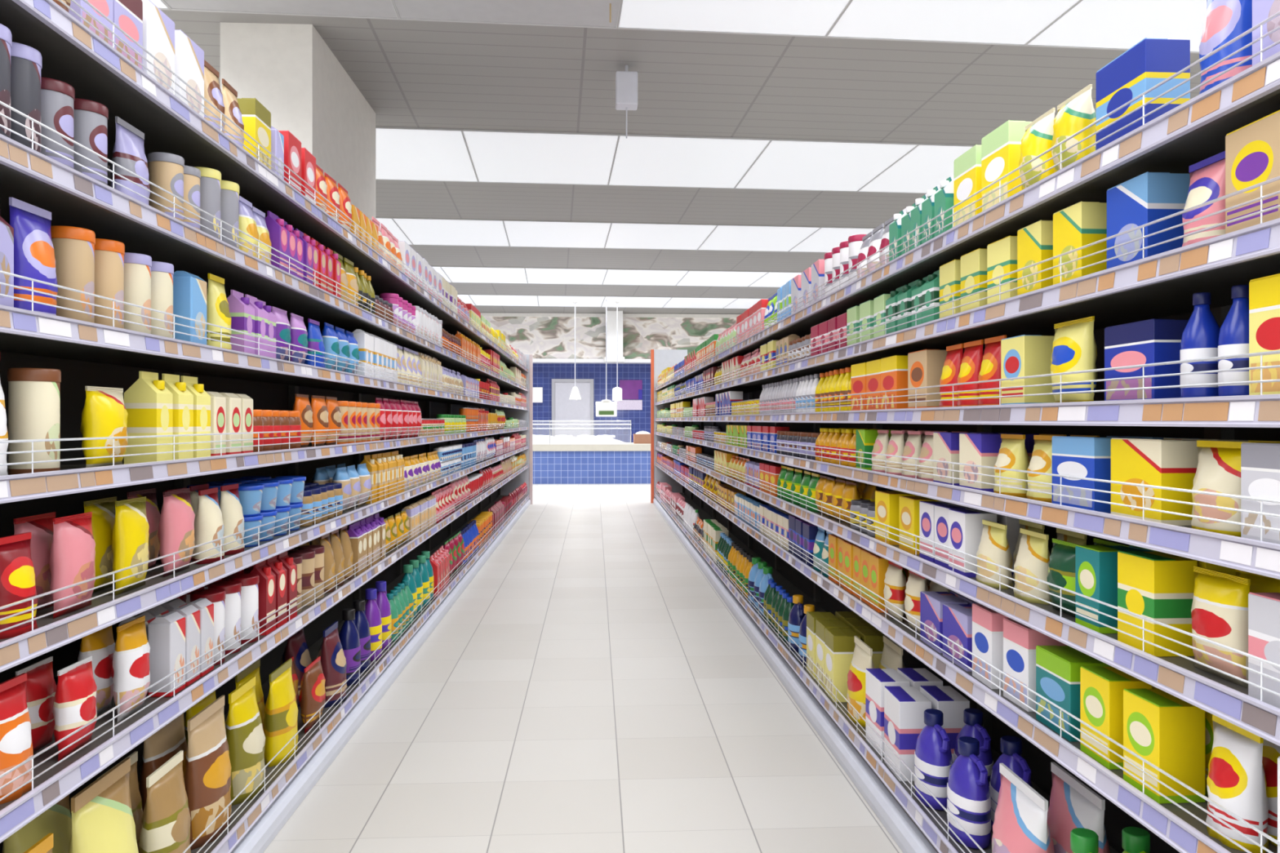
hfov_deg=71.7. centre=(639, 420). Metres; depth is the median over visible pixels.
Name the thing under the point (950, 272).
box
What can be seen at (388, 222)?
recessed light
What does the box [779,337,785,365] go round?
pack
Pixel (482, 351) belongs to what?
canister
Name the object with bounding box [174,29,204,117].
box
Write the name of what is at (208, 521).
pouch
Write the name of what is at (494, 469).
pouch
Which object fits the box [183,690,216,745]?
bag
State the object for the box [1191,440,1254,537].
pouch
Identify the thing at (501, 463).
pouch
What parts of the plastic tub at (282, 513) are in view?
lid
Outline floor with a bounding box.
[262,484,902,852]
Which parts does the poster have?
corner panel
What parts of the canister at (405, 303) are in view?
lid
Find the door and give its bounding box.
[551,378,593,437]
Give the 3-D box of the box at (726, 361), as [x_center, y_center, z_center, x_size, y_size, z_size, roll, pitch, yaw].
[0.745,-0.394,7.288,0.080,0.188,0.123,0,0,-3]
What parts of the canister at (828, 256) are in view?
lid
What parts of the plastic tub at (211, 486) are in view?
lid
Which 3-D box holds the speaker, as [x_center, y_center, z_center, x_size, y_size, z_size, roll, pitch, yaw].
[-0.105,-2.484,6.904,0.170,0.568,0.140,0,0,-3]
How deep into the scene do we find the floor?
4.10 m
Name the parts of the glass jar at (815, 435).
lid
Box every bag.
[1,794,71,852]
[23,833,53,852]
[68,757,138,852]
[96,751,142,852]
[138,712,187,812]
[138,750,191,852]
[182,695,231,850]
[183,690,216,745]
[224,675,265,805]
[235,658,265,729]
[262,658,297,767]
[280,627,311,706]
[316,621,346,708]
[846,635,875,727]
[879,635,905,671]
[991,763,1054,852]
[1047,762,1110,852]
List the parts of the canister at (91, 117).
lid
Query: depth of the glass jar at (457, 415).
7.61 m
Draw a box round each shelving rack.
[0,0,533,852]
[650,11,1279,852]
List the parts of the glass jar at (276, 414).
lid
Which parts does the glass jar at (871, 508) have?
lid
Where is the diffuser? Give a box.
[150,0,167,8]
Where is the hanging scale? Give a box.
[595,299,617,416]
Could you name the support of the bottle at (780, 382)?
on the shelving rack at (1161, 286)
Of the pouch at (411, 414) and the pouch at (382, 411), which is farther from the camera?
the pouch at (411, 414)
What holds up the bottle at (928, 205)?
on the shelving rack at (1161, 286)
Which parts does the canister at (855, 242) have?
lid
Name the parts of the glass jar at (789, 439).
lid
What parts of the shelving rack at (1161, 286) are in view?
panel, price rail, shelf, price rail, shelf, shelf, price rail, price rail, price rail, price rail, price rail, shelf, shelf, panel, shelf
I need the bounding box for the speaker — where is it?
[615,65,637,138]
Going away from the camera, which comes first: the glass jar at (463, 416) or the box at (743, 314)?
the box at (743, 314)
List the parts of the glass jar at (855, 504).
lid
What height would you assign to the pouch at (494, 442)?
0.240 m
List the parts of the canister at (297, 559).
lid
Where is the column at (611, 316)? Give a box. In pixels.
[604,310,624,363]
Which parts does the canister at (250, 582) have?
lid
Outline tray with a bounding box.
[577,435,594,437]
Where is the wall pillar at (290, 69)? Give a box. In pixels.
[220,22,375,221]
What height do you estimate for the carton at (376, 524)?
0.248 m
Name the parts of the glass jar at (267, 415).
lid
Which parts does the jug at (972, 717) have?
handle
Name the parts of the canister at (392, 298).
lid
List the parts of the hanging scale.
rod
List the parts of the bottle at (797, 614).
handle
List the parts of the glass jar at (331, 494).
lid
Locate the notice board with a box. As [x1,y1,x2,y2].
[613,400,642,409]
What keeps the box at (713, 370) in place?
on the shelving rack at (1161, 286)
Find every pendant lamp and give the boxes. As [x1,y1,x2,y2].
[568,302,581,399]
[612,302,622,400]
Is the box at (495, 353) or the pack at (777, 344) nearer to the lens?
the pack at (777, 344)
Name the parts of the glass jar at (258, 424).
lid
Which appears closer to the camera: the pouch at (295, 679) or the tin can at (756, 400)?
the pouch at (295, 679)
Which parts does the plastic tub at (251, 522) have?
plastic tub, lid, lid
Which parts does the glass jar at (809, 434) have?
lid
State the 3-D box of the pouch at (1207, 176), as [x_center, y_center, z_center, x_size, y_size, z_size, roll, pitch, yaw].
[1.037,-0.389,1.608,0.094,0.178,0.092,0,0,44]
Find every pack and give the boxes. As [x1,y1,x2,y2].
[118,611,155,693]
[142,604,168,617]
[147,611,185,697]
[160,598,186,612]
[172,604,199,686]
[173,271,206,344]
[186,598,213,677]
[205,391,226,456]
[218,392,240,454]
[234,393,253,453]
[271,125,284,179]
[351,328,368,376]
[364,331,373,377]
[370,333,379,378]
[377,336,384,379]
[381,337,388,380]
[385,339,392,381]
[389,341,396,382]
[401,506,414,540]
[408,504,417,537]
[409,502,419,534]
[415,501,423,534]
[418,500,426,531]
[420,498,427,529]
[424,497,431,528]
[426,496,434,526]
[429,495,435,524]
[460,374,466,395]
[465,375,468,395]
[467,377,470,395]
[468,377,471,396]
[471,377,473,396]
[471,377,475,397]
[473,378,476,397]
[475,379,479,398]
[493,439,497,457]
[497,440,499,456]
[502,439,503,454]
[509,437,511,452]
[680,465,681,479]
[682,466,688,480]
[684,467,688,482]
[687,445,693,460]
[688,446,690,460]
[693,446,702,462]
[695,374,698,390]
[702,373,703,388]
[734,493,743,515]
[735,493,742,517]
[738,495,746,519]
[742,497,748,521]
[744,497,752,522]
[745,460,751,484]
[746,499,755,524]
[748,461,755,485]
[750,501,762,525]
[751,462,757,487]
[752,502,761,528]
[754,462,759,488]
[755,464,759,489]
[756,504,759,531]
[775,338,781,366]
[777,285,782,321]
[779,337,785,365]
[782,284,785,319]
[783,333,799,364]
[785,280,791,317]
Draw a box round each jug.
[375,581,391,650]
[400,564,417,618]
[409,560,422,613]
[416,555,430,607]
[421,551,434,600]
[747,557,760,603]
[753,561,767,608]
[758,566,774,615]
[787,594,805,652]
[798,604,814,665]
[953,707,993,786]
[989,735,1032,832]
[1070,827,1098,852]
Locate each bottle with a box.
[338,608,360,685]
[353,266,362,308]
[353,599,370,672]
[357,270,368,311]
[364,272,370,311]
[364,588,382,661]
[366,275,375,314]
[386,593,398,642]
[390,590,402,636]
[394,586,405,632]
[397,582,408,628]
[402,580,413,624]
[460,529,467,563]
[460,531,466,564]
[462,528,469,560]
[463,527,470,558]
[465,525,472,557]
[466,524,473,554]
[467,523,474,554]
[469,522,475,552]
[470,520,477,551]
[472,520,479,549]
[684,503,688,525]
[685,505,689,528]
[688,508,693,532]
[690,510,695,533]
[692,511,695,534]
[693,509,699,535]
[716,533,724,564]
[718,534,726,566]
[720,536,728,568]
[722,537,730,567]
[723,539,732,573]
[725,541,733,575]
[727,542,736,577]
[729,543,738,580]
[732,546,741,583]
[735,547,744,577]
[736,550,746,589]
[739,552,749,591]
[742,554,752,594]
[744,556,754,598]
[759,384,765,413]
[761,384,766,413]
[763,383,768,413]
[763,579,773,619]
[765,383,771,413]
[765,582,777,624]
[768,382,774,413]
[771,382,777,413]
[771,585,782,628]
[773,382,780,413]
[774,589,786,632]
[776,381,782,413]
[777,592,789,637]
[778,381,784,413]
[780,380,786,413]
[782,379,790,413]
[782,596,794,642]
[786,378,793,413]
[789,378,795,413]
[791,377,799,413]
[795,377,802,413]
[798,376,805,412]
[801,375,809,412]
[805,374,814,412]
[809,373,819,412]
[814,373,826,412]
[815,427,826,461]
[818,428,829,462]
[820,371,829,411]
[824,370,834,411]
[824,428,835,462]
[828,369,839,411]
[829,428,841,464]
[834,368,845,411]
[835,428,846,465]
[840,367,850,410]
[840,428,853,466]
[847,379,850,410]
[848,429,856,467]
[914,708,953,810]
[921,270,939,323]
[946,736,991,848]
[1121,826,1150,852]
[1180,292,1220,397]
[1217,284,1248,395]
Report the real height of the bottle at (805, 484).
0.188 m
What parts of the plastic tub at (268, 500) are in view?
lid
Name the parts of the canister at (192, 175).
lid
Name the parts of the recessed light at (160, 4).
frame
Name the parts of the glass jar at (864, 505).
lid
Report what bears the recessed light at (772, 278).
in the ceiling
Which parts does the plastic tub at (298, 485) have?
lid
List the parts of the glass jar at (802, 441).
lid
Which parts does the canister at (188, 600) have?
lid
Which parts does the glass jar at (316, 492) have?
lid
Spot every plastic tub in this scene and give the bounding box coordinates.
[186,484,224,504]
[205,480,241,485]
[223,478,257,484]
[238,484,264,547]
[239,475,271,481]
[244,480,279,511]
[259,510,277,541]
[260,478,293,507]
[273,506,290,536]
[274,475,306,504]
[287,502,302,531]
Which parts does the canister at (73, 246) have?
lid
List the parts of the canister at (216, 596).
lid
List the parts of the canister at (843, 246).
lid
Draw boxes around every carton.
[0,216,13,306]
[124,371,173,464]
[161,373,193,459]
[181,375,210,457]
[224,568,247,581]
[226,289,254,354]
[244,294,267,356]
[244,564,253,573]
[248,560,275,635]
[257,299,275,358]
[264,210,288,272]
[265,555,287,627]
[277,551,297,621]
[278,217,297,276]
[292,226,303,279]
[295,228,313,284]
[303,232,319,287]
[311,237,326,290]
[318,242,333,293]
[326,247,340,297]
[347,523,363,575]
[354,520,367,571]
[360,454,377,503]
[360,518,372,568]
[364,516,377,565]
[368,514,380,562]
[370,453,383,501]
[373,512,386,559]
[377,453,387,498]
[382,452,393,497]
[386,452,396,495]
[390,451,401,493]
[395,450,404,492]
[417,351,425,387]
[420,352,429,388]
[423,354,432,388]
[426,355,435,389]
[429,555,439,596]
[430,356,437,390]
[432,357,440,390]
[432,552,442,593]
[435,359,442,391]
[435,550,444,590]
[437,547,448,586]
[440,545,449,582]
[454,331,463,357]
[458,332,465,357]
[462,334,468,359]
[465,336,471,360]
[468,338,474,362]
[471,340,476,363]
[473,341,478,364]
[476,408,481,431]
[477,344,479,364]
[477,410,479,431]
[480,408,484,431]
[482,408,487,431]
[485,378,492,400]
[487,508,493,533]
[489,506,496,532]
[490,506,497,529]
[491,380,496,401]
[493,381,497,401]
[493,503,499,528]
[493,505,497,528]
[495,502,500,526]
[497,501,502,524]
[497,502,502,524]
[498,500,504,522]
[509,457,513,474]
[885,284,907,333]
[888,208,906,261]
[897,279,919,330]
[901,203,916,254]
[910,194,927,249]
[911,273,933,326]
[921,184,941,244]
[934,174,953,236]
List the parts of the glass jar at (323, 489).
lid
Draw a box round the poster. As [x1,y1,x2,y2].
[619,379,642,399]
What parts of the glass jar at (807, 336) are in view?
lid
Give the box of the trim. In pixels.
[533,358,650,364]
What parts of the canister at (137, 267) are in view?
lid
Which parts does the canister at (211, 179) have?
lid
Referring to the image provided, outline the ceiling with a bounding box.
[160,9,1200,314]
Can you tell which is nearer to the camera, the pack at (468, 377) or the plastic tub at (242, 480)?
the plastic tub at (242, 480)
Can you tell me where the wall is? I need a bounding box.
[533,363,650,442]
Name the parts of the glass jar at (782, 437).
lid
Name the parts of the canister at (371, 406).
lid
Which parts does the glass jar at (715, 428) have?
lid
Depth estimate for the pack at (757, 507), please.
5.87 m
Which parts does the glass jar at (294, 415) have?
lid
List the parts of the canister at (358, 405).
lid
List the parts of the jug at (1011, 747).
handle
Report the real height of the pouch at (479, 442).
0.238 m
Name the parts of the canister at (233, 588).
lid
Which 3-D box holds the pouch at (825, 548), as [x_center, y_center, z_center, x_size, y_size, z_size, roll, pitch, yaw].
[0.897,0.628,4.177,0.096,0.208,0.102,0,0,38]
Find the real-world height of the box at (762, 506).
0.179 m
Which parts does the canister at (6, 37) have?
lid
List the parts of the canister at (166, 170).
lid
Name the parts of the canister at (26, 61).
lid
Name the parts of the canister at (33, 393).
lid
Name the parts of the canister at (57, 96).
lid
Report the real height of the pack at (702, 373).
0.186 m
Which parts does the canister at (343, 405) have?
lid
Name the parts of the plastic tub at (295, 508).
lid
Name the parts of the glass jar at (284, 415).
lid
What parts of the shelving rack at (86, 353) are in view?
shelf, shelf, shelf, shelf, shelf, shelf, price rail, price rail, price rail, price rail, price rail, price rail, shelf, price rail, panel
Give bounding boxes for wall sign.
[533,386,542,402]
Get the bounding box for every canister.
[0,23,12,137]
[7,368,61,475]
[10,41,42,152]
[40,76,75,168]
[50,225,95,323]
[73,97,108,185]
[94,238,124,328]
[124,252,151,333]
[147,151,184,222]
[151,261,173,337]
[176,593,186,603]
[183,164,200,230]
[186,586,204,604]
[190,588,225,666]
[193,166,221,239]
[204,577,224,589]
[208,580,241,654]
[220,180,239,248]
[226,573,258,644]
[276,554,302,612]
[288,549,315,606]
[298,545,324,599]
[337,400,348,444]
[347,401,355,443]
[355,401,361,442]
[361,402,367,442]
[367,403,375,441]
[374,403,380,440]
[379,293,399,325]
[398,297,402,327]
[402,299,408,329]
[407,302,412,332]
[411,306,415,333]
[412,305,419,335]
[419,307,422,337]
[422,309,426,338]
[426,311,428,339]
[427,313,431,341]
[431,315,434,342]
[434,316,437,344]
[436,318,438,345]
[438,320,442,346]
[458,443,468,467]
[461,444,463,470]
[462,444,464,469]
[463,442,474,466]
[464,444,466,468]
[466,478,471,501]
[467,443,470,466]
[467,476,475,498]
[467,477,473,499]
[468,475,478,497]
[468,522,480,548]
[469,475,479,495]
[470,443,472,466]
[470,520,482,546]
[471,474,480,494]
[471,475,476,497]
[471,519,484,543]
[472,473,482,493]
[473,442,475,465]
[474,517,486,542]
[475,378,479,398]
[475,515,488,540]
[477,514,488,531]
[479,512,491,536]
[480,381,482,398]
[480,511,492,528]
[482,351,484,367]
[482,382,484,399]
[484,382,486,399]
[485,353,488,368]
[487,383,488,399]
[488,354,490,369]
[489,413,491,430]
[493,413,495,430]
[495,413,497,429]
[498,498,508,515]
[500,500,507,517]
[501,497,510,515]
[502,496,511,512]
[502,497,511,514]
[508,392,515,396]
[517,456,519,469]
[824,252,832,296]
[831,246,839,292]
[839,240,848,288]
[848,234,866,283]
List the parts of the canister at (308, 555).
lid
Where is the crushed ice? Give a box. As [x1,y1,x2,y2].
[533,434,627,444]
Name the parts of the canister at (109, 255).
lid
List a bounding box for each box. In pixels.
[68,0,113,46]
[113,0,142,70]
[142,0,174,93]
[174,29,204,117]
[237,97,271,169]
[278,130,301,192]
[301,146,315,204]
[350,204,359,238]
[360,210,366,243]
[366,216,372,248]
[372,222,377,252]
[398,240,410,277]
[410,247,416,282]
[416,253,422,286]
[422,257,428,291]
[428,264,432,294]
[432,267,436,297]
[436,272,442,302]
[442,276,446,305]
[446,280,450,308]
[450,284,455,311]
[455,289,457,313]
[465,303,473,326]
[473,306,476,328]
[476,309,479,330]
[479,311,480,332]
[480,315,483,333]
[482,349,492,370]
[483,317,484,335]
[485,320,488,337]
[488,322,490,339]
[492,351,494,372]
[494,329,501,347]
[495,352,497,373]
[497,354,498,373]
[502,333,503,350]
[503,335,505,351]
[510,366,516,382]
[515,349,519,362]
[518,369,519,384]
[520,370,521,385]
[633,431,650,444]
[660,483,667,498]
[663,485,671,502]
[664,368,666,382]
[666,367,671,381]
[670,493,679,509]
[671,385,673,397]
[671,494,682,511]
[673,496,683,514]
[674,459,677,475]
[675,403,676,417]
[675,497,684,515]
[676,461,680,477]
[678,402,679,417]
[678,462,688,478]
[681,401,690,417]
[684,355,686,372]
[687,353,688,370]
[688,351,691,368]
[688,466,690,485]
[690,466,693,486]
[691,350,693,368]
[693,348,696,366]
[693,399,695,416]
[693,468,696,488]
[695,398,697,416]
[695,469,697,489]
[697,345,699,364]
[697,398,699,416]
[697,470,701,490]
[699,343,701,363]
[699,397,701,416]
[699,471,702,492]
[701,342,703,362]
[701,397,702,416]
[701,472,712,493]
[702,396,713,416]
[703,340,706,361]
[703,370,705,387]
[703,519,717,549]
[704,520,719,552]
[705,369,706,387]
[706,338,708,359]
[706,368,708,386]
[707,338,709,359]
[707,522,721,554]
[708,368,711,386]
[709,336,711,358]
[709,524,723,556]
[711,333,721,356]
[711,367,717,386]
[711,526,727,557]
[712,528,728,563]
[714,449,725,471]
[715,393,719,415]
[716,450,729,473]
[717,484,730,504]
[719,393,721,415]
[719,484,731,505]
[720,451,733,474]
[720,486,734,508]
[721,361,724,382]
[721,392,724,415]
[723,453,737,476]
[724,360,726,382]
[724,391,727,415]
[724,488,737,510]
[726,359,729,381]
[726,425,728,444]
[727,391,742,415]
[728,425,733,445]
[728,489,742,512]
[729,358,732,380]
[731,491,746,514]
[732,356,735,379]
[733,425,734,445]
[734,425,739,446]
[735,355,743,378]
[736,315,741,343]
[739,425,754,447]
[741,312,744,341]
[743,425,752,448]
[744,309,748,338]
[746,425,751,448]
[748,306,752,337]
[751,426,756,449]
[752,302,756,334]
[756,298,768,333]
[756,426,762,450]
[759,462,776,491]
[759,504,775,534]
[760,343,767,371]
[762,426,776,452]
[764,464,780,493]
[764,506,780,537]
[767,339,778,368]
[767,509,785,540]
[769,426,789,453]
[769,465,789,496]
[772,511,791,543]
[777,513,792,546]
[782,516,788,551]
[788,515,800,555]
[791,274,801,314]
[795,518,808,560]
[801,266,811,308]
[802,522,826,566]
[806,611,838,679]
[810,324,818,356]
[811,258,824,303]
[815,619,849,688]
[818,320,827,354]
[824,627,860,702]
[827,316,836,351]
[828,533,840,583]
[835,611,863,622]
[836,312,846,348]
[837,537,847,587]
[843,541,856,594]
[844,618,875,631]
[846,305,859,346]
[850,362,866,410]
[853,545,864,599]
[854,627,891,668]
[856,429,878,470]
[859,299,873,342]
[861,549,875,605]
[865,668,910,755]
[866,359,880,409]
[869,553,902,613]
[873,293,890,337]
[875,490,915,545]
[880,355,907,409]
[880,429,902,439]
[884,685,931,781]
[897,667,942,691]
[898,495,940,555]
[902,567,931,582]
[907,349,946,408]
[919,501,958,562]
[920,591,968,653]
[920,685,969,762]
[933,431,974,486]
[934,504,975,568]
[939,259,960,318]
[942,604,972,671]
[948,508,996,577]
[949,591,977,604]
[953,144,981,226]
[959,432,1001,492]
[960,248,986,311]
[969,431,1013,433]
[972,603,1008,688]
[981,120,1031,212]
[986,235,1017,304]
[996,514,1035,577]
[998,432,1039,462]
[1000,334,1054,404]
[1003,617,1066,711]
[1017,219,1053,295]
[1035,645,1111,742]
[1052,435,1127,513]
[1053,201,1106,284]
[1075,545,1146,633]
[1080,666,1151,769]
[1096,37,1190,150]
[1104,318,1188,400]
[1106,171,1190,268]
[1106,435,1186,439]
[1111,438,1198,525]
[1117,551,1197,657]
[1123,688,1205,804]
[1128,544,1165,553]
[1163,437,1248,441]
[1172,554,1235,575]
[1205,711,1213,795]
[1225,110,1279,233]
[1240,442,1279,544]
[1248,273,1279,395]
[1248,592,1279,708]
[1252,0,1279,66]
[1277,755,1279,852]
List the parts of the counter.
guard rail, guard rail, guard rail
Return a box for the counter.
[533,420,650,484]
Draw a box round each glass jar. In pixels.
[253,409,263,452]
[262,409,274,451]
[272,410,280,450]
[280,410,289,449]
[288,410,301,448]
[299,489,312,527]
[303,488,321,524]
[304,483,319,486]
[309,485,328,520]
[316,484,334,518]
[325,482,342,516]
[374,295,380,316]
[378,297,383,318]
[382,300,389,321]
[388,302,393,323]
[436,414,447,434]
[442,328,444,347]
[444,329,446,348]
[445,331,448,349]
[446,414,448,434]
[448,333,451,351]
[448,414,450,434]
[450,334,453,352]
[450,414,452,434]
[451,414,454,433]
[453,335,456,353]
[454,414,457,433]
[455,337,457,354]
[457,337,459,355]
[457,414,459,433]
[458,338,461,355]
[458,414,462,433]
[462,415,465,432]
[677,445,684,455]
[691,425,699,437]
[704,426,706,440]
[706,426,708,440]
[708,402,711,416]
[709,426,711,441]
[712,426,721,442]
[776,431,780,453]
[779,431,785,454]
[784,431,799,455]
[786,431,793,456]
[788,341,792,363]
[791,339,796,362]
[791,431,797,457]
[795,337,801,360]
[796,431,812,457]
[799,431,811,458]
[800,336,804,359]
[804,334,809,358]
[805,432,812,459]
[808,333,810,356]
[810,432,820,460]
[849,499,871,529]
[859,502,875,533]
[866,504,875,537]
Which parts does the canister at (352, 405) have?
lid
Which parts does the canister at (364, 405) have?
lid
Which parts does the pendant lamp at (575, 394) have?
rod, lamp shade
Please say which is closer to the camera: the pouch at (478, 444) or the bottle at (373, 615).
the bottle at (373, 615)
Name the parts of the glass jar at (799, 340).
lid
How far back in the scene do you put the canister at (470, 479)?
8.37 m
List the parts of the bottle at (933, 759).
handle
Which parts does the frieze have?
frame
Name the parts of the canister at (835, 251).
lid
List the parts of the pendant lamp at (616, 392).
lamp shade, rod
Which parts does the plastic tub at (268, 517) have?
lid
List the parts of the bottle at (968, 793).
handle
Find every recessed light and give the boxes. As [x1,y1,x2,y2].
[150,0,171,10]
[162,0,399,19]
[375,126,478,182]
[375,217,413,244]
[391,0,621,29]
[391,217,509,246]
[431,266,451,282]
[440,266,528,284]
[457,293,475,305]
[462,128,619,185]
[468,293,538,306]
[502,219,611,248]
[524,266,607,284]
[537,294,604,306]
[601,296,671,307]
[602,268,688,285]
[604,222,717,250]
[608,133,771,188]
[617,0,851,37]
[662,297,737,308]
[675,270,768,287]
[697,224,821,252]
[723,297,768,308]
[734,138,919,191]
[747,271,801,287]
[787,226,884,252]
[825,0,1081,45]
[857,142,975,193]
[1024,0,1206,53]
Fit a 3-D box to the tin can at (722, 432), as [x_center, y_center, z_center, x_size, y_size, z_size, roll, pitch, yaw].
[0.739,0.150,7.523,0.089,0.102,0.089,0,0,-4]
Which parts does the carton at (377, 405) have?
lid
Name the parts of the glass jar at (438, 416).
lid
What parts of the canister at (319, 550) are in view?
lid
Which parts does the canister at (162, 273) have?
lid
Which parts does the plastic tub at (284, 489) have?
lid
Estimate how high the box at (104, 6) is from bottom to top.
0.218 m
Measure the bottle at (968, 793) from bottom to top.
0.295 m
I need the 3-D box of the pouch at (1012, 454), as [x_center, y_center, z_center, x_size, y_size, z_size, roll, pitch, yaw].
[0.994,0.119,2.362,0.099,0.165,0.106,0,0,-41]
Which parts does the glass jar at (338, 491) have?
lid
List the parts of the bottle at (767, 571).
handle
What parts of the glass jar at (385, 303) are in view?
lid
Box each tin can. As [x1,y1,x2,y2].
[418,418,425,436]
[425,418,427,435]
[426,418,429,435]
[429,418,431,435]
[431,418,433,435]
[432,418,435,435]
[433,447,444,462]
[435,418,438,435]
[435,446,446,462]
[437,418,439,435]
[439,418,441,435]
[440,445,450,460]
[440,462,444,477]
[442,418,444,434]
[443,462,445,476]
[445,444,455,458]
[445,461,448,475]
[446,446,448,461]
[448,460,451,474]
[449,445,452,460]
[450,444,460,457]
[451,444,458,457]
[452,445,453,459]
[453,458,457,472]
[455,444,457,458]
[458,407,467,420]
[460,444,462,457]
[467,408,469,420]
[469,408,471,420]
[471,408,473,420]
[700,454,708,465]
[705,456,714,467]
[721,431,726,444]
[733,401,735,415]
[737,401,739,414]
[739,400,741,414]
[741,400,743,414]
[747,400,751,414]
[751,399,754,414]
[755,399,758,413]
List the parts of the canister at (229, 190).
lid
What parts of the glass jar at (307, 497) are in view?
lid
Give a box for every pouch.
[0,380,8,475]
[0,532,38,639]
[0,672,33,804]
[8,196,57,315]
[13,511,55,611]
[15,656,56,751]
[48,511,95,618]
[52,0,71,12]
[52,656,97,761]
[77,625,115,714]
[80,386,128,467]
[83,496,116,593]
[109,115,150,205]
[111,496,149,595]
[111,615,150,722]
[127,488,160,569]
[157,488,195,577]
[159,487,191,564]
[189,484,208,518]
[191,487,224,564]
[204,59,225,133]
[206,273,231,349]
[218,483,244,555]
[222,78,244,147]
[239,195,258,257]
[251,205,271,264]
[271,306,291,360]
[288,312,307,364]
[290,657,298,706]
[292,394,312,448]
[297,541,310,550]
[298,656,325,733]
[303,318,324,368]
[309,537,320,545]
[310,395,328,446]
[311,466,330,484]
[315,164,327,211]
[319,533,335,593]
[320,322,339,369]
[324,172,339,221]
[325,396,341,445]
[325,465,336,483]
[329,528,344,586]
[331,466,351,511]
[333,250,347,301]
[334,326,350,372]
[336,463,346,469]
[337,182,351,231]
[338,524,353,580]
[343,257,358,306]
[345,330,359,373]
[346,465,360,510]
[355,463,371,506]
[372,216,383,257]
[374,397,386,440]
[380,222,391,262]
[382,398,392,439]
[383,518,391,552]
[386,229,396,266]
[386,515,396,551]
[388,399,398,439]
[392,235,402,271]
[393,511,404,546]
[394,343,401,382]
[394,400,403,439]
[397,345,406,383]
[400,400,409,438]
[400,509,409,543]
[402,457,408,491]
[403,346,413,385]
[404,456,413,489]
[405,400,413,438]
[408,349,417,386]
[408,400,417,437]
[409,455,418,488]
[413,351,422,386]
[413,401,422,437]
[414,454,422,485]
[417,453,426,484]
[422,453,430,482]
[426,452,435,481]
[431,451,438,479]
[431,491,439,523]
[434,450,440,478]
[435,489,442,520]
[438,488,445,519]
[441,486,448,516]
[442,366,448,391]
[442,375,444,391]
[443,540,452,573]
[444,367,450,392]
[444,485,451,514]
[446,368,452,392]
[448,368,454,393]
[448,480,457,506]
[448,484,454,512]
[448,537,457,575]
[451,369,457,393]
[453,371,459,394]
[453,533,461,573]
[454,478,461,508]
[456,371,462,395]
[457,297,461,315]
[457,477,464,506]
[457,531,464,568]
[459,298,464,319]
[461,475,467,504]
[462,301,467,321]
[464,475,470,502]
[466,306,469,322]
[473,440,479,462]
[475,440,480,463]
[478,439,483,462]
[478,469,484,488]
[480,439,485,462]
[482,439,487,459]
[482,469,487,490]
[484,437,489,460]
[484,468,488,489]
[486,467,491,488]
[487,437,492,459]
[488,466,493,488]
[489,437,493,458]
[491,327,495,342]
[491,437,496,457]
[491,467,495,485]
[493,408,499,428]
[493,466,497,484]
[495,466,499,483]
[497,409,501,429]
[497,464,502,481]
[498,410,502,429]
[499,360,503,376]
[499,459,504,474]
[499,463,503,480]
[501,410,505,429]
[504,459,508,477]
[506,458,510,475]
[511,492,515,509]
[512,490,516,507]
[515,488,519,504]
[664,488,668,502]
[666,489,670,505]
[675,497,681,515]
[677,499,683,516]
[680,501,684,519]
[681,501,686,518]
[693,516,699,537]
[695,518,702,539]
[697,520,703,542]
[699,526,703,545]
[701,531,703,547]
[702,473,708,494]
[706,475,710,496]
[706,475,712,497]
[709,476,714,498]
[710,477,715,500]
[713,479,718,501]
[714,365,719,385]
[714,480,721,502]
[715,333,720,355]
[716,365,721,384]
[718,332,723,353]
[718,368,721,383]
[720,329,725,351]
[722,328,728,351]
[725,325,732,349]
[728,324,734,347]
[728,455,735,477]
[731,322,736,346]
[731,456,738,479]
[735,457,742,480]
[738,457,746,482]
[739,354,747,377]
[742,352,751,376]
[742,458,750,483]
[747,351,755,374]
[750,348,759,373]
[755,351,759,373]
[764,296,773,328]
[768,292,777,326]
[773,300,777,323]
[777,465,786,498]
[782,466,794,502]
[791,468,803,505]
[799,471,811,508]
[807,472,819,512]
[813,527,826,571]
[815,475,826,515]
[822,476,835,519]
[822,530,831,577]
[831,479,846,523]
[835,476,845,482]
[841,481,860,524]
[845,479,855,484]
[855,480,866,499]
[856,231,872,278]
[862,484,878,502]
[866,223,884,273]
[871,430,889,472]
[879,216,894,266]
[883,560,906,622]
[884,430,906,475]
[901,431,923,479]
[902,430,915,441]
[904,570,928,633]
[917,430,932,442]
[918,431,933,481]
[924,577,930,589]
[928,581,951,592]
[939,343,963,407]
[956,339,983,406]
[975,520,1013,589]
[977,334,1006,405]
[993,434,1029,497]
[1013,519,1044,582]
[1013,528,1052,604]
[1018,107,1055,190]
[1026,435,1053,502]
[1039,434,1066,436]
[1046,538,1079,617]
[1050,315,1097,402]
[1051,84,1096,173]
[1056,528,1087,545]
[1070,435,1099,436]
[1093,537,1128,546]
[1182,151,1225,246]
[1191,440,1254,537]
[1191,565,1250,688]
[1199,0,1252,94]
[1205,714,1269,852]
[1235,568,1279,592]
[1248,440,1279,443]
[1262,738,1279,846]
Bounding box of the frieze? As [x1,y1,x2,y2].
[480,312,741,359]
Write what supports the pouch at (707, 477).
on the shelving rack at (1161, 286)
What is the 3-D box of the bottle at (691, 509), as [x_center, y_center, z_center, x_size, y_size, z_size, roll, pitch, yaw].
[0.590,1.123,9.982,0.083,0.264,0.083,0,0,-3]

